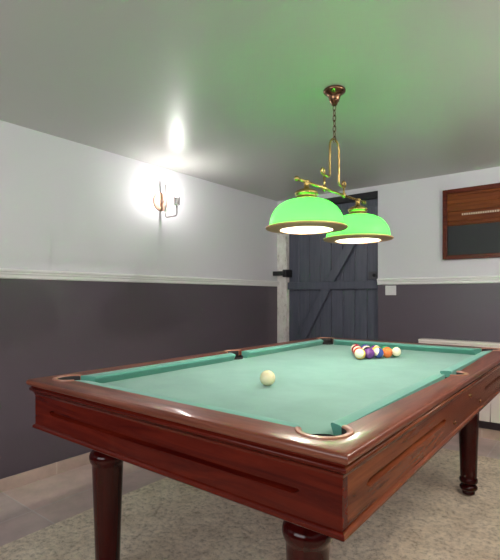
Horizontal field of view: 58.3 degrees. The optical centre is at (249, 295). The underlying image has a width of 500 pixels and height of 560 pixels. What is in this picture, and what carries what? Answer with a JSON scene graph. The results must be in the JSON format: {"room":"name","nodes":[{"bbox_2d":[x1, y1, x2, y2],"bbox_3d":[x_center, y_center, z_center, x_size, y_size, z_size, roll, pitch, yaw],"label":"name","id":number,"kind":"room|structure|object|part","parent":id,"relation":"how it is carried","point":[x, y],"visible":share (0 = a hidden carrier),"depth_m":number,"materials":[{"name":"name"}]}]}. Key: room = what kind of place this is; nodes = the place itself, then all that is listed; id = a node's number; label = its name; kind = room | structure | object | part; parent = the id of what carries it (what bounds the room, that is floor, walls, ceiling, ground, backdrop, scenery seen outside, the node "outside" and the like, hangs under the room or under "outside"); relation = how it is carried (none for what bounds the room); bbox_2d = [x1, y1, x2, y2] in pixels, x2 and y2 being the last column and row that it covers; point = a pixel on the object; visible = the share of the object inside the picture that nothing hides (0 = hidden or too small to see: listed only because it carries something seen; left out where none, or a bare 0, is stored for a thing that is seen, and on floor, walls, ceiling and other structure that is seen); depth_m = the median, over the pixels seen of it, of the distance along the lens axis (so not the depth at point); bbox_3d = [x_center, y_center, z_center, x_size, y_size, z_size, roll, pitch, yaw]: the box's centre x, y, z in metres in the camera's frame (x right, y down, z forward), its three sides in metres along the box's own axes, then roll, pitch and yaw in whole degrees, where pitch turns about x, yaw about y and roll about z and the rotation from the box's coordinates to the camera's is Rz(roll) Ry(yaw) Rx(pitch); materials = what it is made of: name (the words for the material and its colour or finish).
{"room":"games hall","nodes":[
{"label":"games hall","id":0,"kind":"room"},
{"bbox_2d":[0,120,276,478],"bbox_3d":[-1.274,0.057,2.754,0.120,2.076,5.714,0,0,38],"label":"wall","id":1,"kind":"structure","parent":0,"point":[66,205],"depth_m":3.03,"materials":[{"name":"paint"}]},
{"bbox_2d":[0,452,89,492],"bbox_3d":[-1.309,1.058,2.602,0.012,0.072,5.190,0,0,38],"label":"baseboard","id":2,"kind":"structure","parent":1,"relation":"attached to","point":[33,475],"depth_m":2.68,"materials":[{"name":"beige tile"}]},
{"bbox_2d":[0,268,278,286],"bbox_3d":[-1.295,-0.126,2.609,0.026,0.056,5.160,0,0,38],"label":"trim","id":3,"kind":"structure","parent":1,"relation":"attached to","point":[5,273],"depth_m":3.09,"materials":[{"name":"white wood"}]},
{"bbox_2d":[153,184,179,217],"bbox_3d":[-0.602,-0.713,3.349,0.207,0.255,0.140,0,0,38],"label":"wall sconce","id":4,"kind":"object","parent":1,"relation":"attached to","point":[160,201],"visible":1,"depth_m":3.37,"materials":[{"name":"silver metal"}]},
{"bbox_3d":[-0.677,-0.716,3.408,0.016,0.140,0.140,0,0,38],"label":"plate","id":5,"kind":"part","parent":4,"relation":"part of","materials":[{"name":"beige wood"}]},
{"bbox_3d":[-0.636,-0.736,3.376,0.008,0.210,0.018,0,0,38],"label":"stem","id":6,"kind":"part","parent":4,"relation":"part of","materials":[{"name":"silver metal"}]},
{"bbox_3d":[-0.587,-0.628,3.338,0.136,0.085,0.011,0,0,38],"label":"arm","id":7,"kind":"part","parent":4,"relation":"part of","materials":[{"name":"silver metal"}]},
{"bbox_3d":[-0.538,-0.758,3.299,0.032,0.067,0.032,0,0,38],"label":"bulb","id":8,"kind":"part","parent":4,"relation":"part of","materials":[{"name":"white glass"}]},
{"bbox_2d":[277,205,288,342],"bbox_3d":[0.377,0.080,4.677,0.118,2.030,0.171,0,0,38],"label":"trim","id":9,"kind":"structure","parent":1,"relation":"attached to","point":[282,239],"depth_m":4.61,"materials":[{"name":"white painted wood"}]},
{"bbox_2d":[0,0,499,200],"bbox_3d":[0.129,-1.032,1.659,3.679,0.100,5.714,0,0,38],"label":"ceiling","id":10,"kind":"structure","parent":0,"point":[229,93],"depth_m":2.09,"materials":[{"name":"grey paint"}]},
{"bbox_2d":[266,85,393,243],"bbox_3d":[0.401,-0.632,2.129,0.354,0.696,0.840,0,0,40],"label":"pendant lamp","id":11,"kind":"object","parent":10,"relation":"hanging from","point":[306,213],"visible":1,"depth_m":2.08,"materials":[{"name":"green glass"}]},
{"bbox_3d":[0.244,-0.356,1.943,0.336,0.122,0.336,0,0,40],"label":"lamp shade","id":12,"kind":"part","parent":11,"relation":"part of","materials":[{"name":"green glass"}]},
{"bbox_3d":[0.401,-0.493,2.129,0.012,0.012,0.596,0,0,40],"label":"rod","id":13,"kind":"part","parent":11,"relation":"part of","materials":[{"name":"gold metal"}]},
{"bbox_3d":[0.401,-0.818,2.129,0.015,0.184,0.015,0,0,-5],"label":"chain","id":14,"kind":"part","parent":11,"relation":"part of","materials":[{"name":"brown metal"}]},
{"bbox_3d":[0.557,-0.356,2.316,0.336,0.122,0.336,0,0,40],"label":"lamp shade","id":15,"kind":"part","parent":11,"relation":"part of","materials":[{"name":"green glass"}]},
{"bbox_2d":[0,433,499,546],"bbox_3d":[0.129,1.145,1.659,3.679,0.100,5.714,0,0,38],"label":"floor","id":16,"kind":"structure","parent":0,"point":[32,507],"depth_m":2.46,"materials":[{"name":"grey tile"}]},
{"bbox_2d":[0,448,499,559],"bbox_3d":[0.195,1.089,1.425,2.692,0.010,4.294,0,0,38],"label":"rug","id":17,"kind":"object","parent":16,"relation":"on","point":[430,517],"visible":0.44,"depth_m":2.09,"materials":[{"name":"beige carpet"}]},
{"bbox_2d":[26,337,499,559],"bbox_3d":[0.342,0.686,2.040,1.236,0.792,2.107,0,0,38],"label":"pool table","id":18,"kind":"object","parent":17,"relation":"on","point":[319,449],"visible":1,"depth_m":1.31,"materials":[{"name":"brown wood"}]},
{"bbox_3d":[-0.514,0.768,1.619,0.127,0.628,0.127,0,0,38],"label":"leg","id":19,"kind":"part","parent":18,"relation":"part of","materials":[{"name":"brown wood"}]},
{"bbox_2d":[81,353,235,382],"bbox_3d":[-0.345,0.312,1.979,0.046,0.036,0.850,0,0,38],"label":"cushion","id":20,"kind":"object","parent":18,"relation":"on","point":[143,371],"depth_m":1.90,"materials":[{"name":"green fabric"}]},
{"bbox_2d":[74,380,299,426],"bbox_3d":[-0.236,0.312,1.299,0.922,0.036,0.046,0,0,38],"label":"cushion","id":21,"kind":"object","parent":18,"relation":"on","point":[282,423],"depth_m":1.21,"materials":[{"name":"green fabric"}]},
{"bbox_3d":[0.342,0.306,2.040,1.236,0.024,2.107,0,0,38],"label":"rail frame","id":22,"kind":"part","parent":18,"relation":"part of","materials":[{"name":"brown wood"}]},
{"bbox_3d":[0.342,0.335,2.040,1.222,0.035,2.093,0,0,38],"label":"moulding","id":23,"kind":"part","parent":18,"relation":"part of","materials":[{"name":"brown wood"}]},
{"bbox_2d":[260,370,274,385],"bbox_3d":[0.065,0.301,1.648,0.057,0.057,0.057,0,0,38],"label":"cue ball","id":24,"kind":"object","parent":18,"relation":"on","point":[267,377],"visible":1,"depth_m":1.63,"materials":[{"name":"beige plastic"}]},
{"bbox_2d":[242,339,322,357],"bbox_3d":[0.234,0.312,2.722,0.046,0.036,0.850,0,0,38],"label":"cushion","id":25,"kind":"object","parent":18,"relation":"on","point":[294,346],"depth_m":2.64,"materials":[{"name":"green fabric"}]},
{"bbox_3d":[0.142,0.768,1.107,0.127,0.628,0.127,0,0,38],"label":"leg","id":26,"kind":"part","parent":18,"relation":"part of","materials":[{"name":"brown wood"}]},
{"bbox_2d":[354,348,365,358],"bbox_3d":[0.571,0.301,2.329,0.057,0.057,0.057,0,0,-30],"label":"ball","id":27,"kind":"object","parent":18,"relation":"on","point":[359,353],"visible":1,"depth_m":2.31,"materials":[{"name":"paint"}]},
{"bbox_2d":[364,348,374,358],"bbox_3d":[0.624,0.301,2.350,0.057,0.057,0.057,0,0,38],"label":"ball","id":28,"kind":"object","parent":18,"relation":"on","point":[370,353],"visible":0.91,"depth_m":2.33,"materials":[{"name":"purple paint"}]},
{"bbox_2d":[374,347,383,357],"bbox_3d":[0.678,0.301,2.372,0.057,0.057,0.057,0,0,-35],"label":"ball","id":29,"kind":"object","parent":18,"relation":"on","point":[379,352],"visible":0.85,"depth_m":2.35,"materials":[{"name":"paint"}]},
{"bbox_2d":[382,347,392,357],"bbox_3d":[0.732,0.301,2.394,0.057,0.057,0.057,0,0,38],"label":"ball","id":30,"kind":"object","parent":18,"relation":"on","point":[388,352],"visible":0.91,"depth_m":2.37,"materials":[{"name":"orange paint"}]},
{"bbox_2d":[331,374,444,435],"bbox_3d":[0.450,0.312,1.358,0.046,0.036,0.850,0,0,38],"label":"cushion","id":31,"kind":"object","parent":18,"relation":"on","point":[339,426],"depth_m":1.21,"materials":[{"name":"green fabric"}]},
{"bbox_2d":[391,347,400,356],"bbox_3d":[0.785,0.301,2.416,0.057,0.057,0.057,0,0,-33],"label":"ball","id":32,"kind":"object","parent":18,"relation":"on","point":[396,350],"visible":0.88,"depth_m":2.39,"materials":[{"name":"paint"}]},
{"bbox_2d":[333,339,481,354],"bbox_3d":[0.921,0.312,2.781,0.922,0.036,0.046,0,0,38],"label":"cushion","id":33,"kind":"object","parent":18,"relation":"on","point":[339,342],"depth_m":2.70,"materials":[{"name":"green fabric"}]},
{"bbox_2d":[440,350,490,376],"bbox_3d":[1.030,0.312,2.101,0.046,0.036,0.850,0,0,38],"label":"cushion","id":34,"kind":"object","parent":18,"relation":"on","point":[461,365],"depth_m":1.96,"materials":[{"name":"green fabric"}]},
{"bbox_3d":[1.198,0.768,2.460,0.127,0.628,0.127,0,0,38],"label":"leg","id":35,"kind":"part","parent":18,"relation":"part of","materials":[{"name":"brown wood"}]},
{"bbox_2d":[277,166,499,430],"bbox_3d":[1.739,0.057,3.722,3.439,2.076,0.320,0,0,38],"label":"wall","id":36,"kind":"structure","parent":0,"point":[412,210],"depth_m":3.72,"materials":[{"name":"paint"}]},
{"bbox_2d":[273,199,377,340],"bbox_3d":[0.703,0.106,4.321,1.094,1.960,0.160,0,0,38],"label":"door","id":37,"kind":"structure","parent":36,"relation":"in","point":[333,287],"depth_m":4.30,"materials":[{"name":"grey wood"}]},
{"bbox_3d":[1.115,-0.185,4.056,0.093,0.070,0.012,0,0,38],"label":"lock plate","id":38,"kind":"part","parent":37,"relation":"part of","materials":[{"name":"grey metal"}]},
{"bbox_2d":[325,191,377,204],"bbox_3d":[0.796,-0.904,4.340,0.969,0.062,0.146,0,0,38],"label":"trim","id":39,"kind":"structure","parent":36,"relation":"attached to","point":[372,195],"depth_m":4.12,"materials":[{"name":"black"}]},
{"bbox_2d":[385,285,395,294],"bbox_3d":[1.226,-0.049,3.910,0.096,0.084,0.015,0,0,38],"label":"light switch","id":40,"kind":"object","parent":36,"relation":"attached to","point":[389,290],"visible":1,"depth_m":3.90,"materials":[{"name":"white plastic"}]},
{"bbox_2d":[377,276,499,284],"bbox_3d":[2.047,-0.126,3.262,2.328,0.056,0.026,0,0,38],"label":"trim","id":41,"kind":"structure","parent":36,"relation":"attached to","point":[464,279],"depth_m":3.64,"materials":[{"name":"white wood"}]},
{"bbox_2d":[418,338,499,423],"bbox_3d":[1.781,0.646,3.419,0.950,0.592,0.105,0,0,38],"label":"radiator","id":42,"kind":"object","parent":36,"relation":"attached to","point":[491,411],"visible":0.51,"depth_m":3.37,"materials":[{"name":"white metal"}]},
{"bbox_2d":[418,338,499,345],"bbox_3d":[1.777,0.361,3.414,0.950,0.022,0.093,0,0,38],"label":"grille","id":43,"kind":"object","parent":42,"relation":"attached to","point":[422,340],"depth_m":3.49,"materials":[{"name":"white metal"}]},
{"bbox_2d":[443,183,499,259],"bbox_3d":[1.859,-0.572,3.405,0.750,0.560,0.032,0,0,38],"label":"scoreboard","id":44,"kind":"object","parent":36,"relation":"attached to","point":[471,215],"visible":1,"depth_m":3.50,"materials":[{"name":"brown wood"}]},
{"bbox_3d":[1.862,-0.689,3.409,0.682,0.258,0.022,0,0,38],"label":"score panel","id":45,"kind":"part","parent":44,"relation":"part of","materials":[{"name":"brown wood"}]},
{"bbox_2d":[458,428,499,440],"bbox_3d":[2.058,1.058,3.262,2.346,0.072,0.012,0,0,38],"label":"baseboard","id":46,"kind":"structure","parent":36,"relation":"attached to","point":[483,433],"depth_m":3.43,"materials":[{"name":"beige tile"}]}
]}

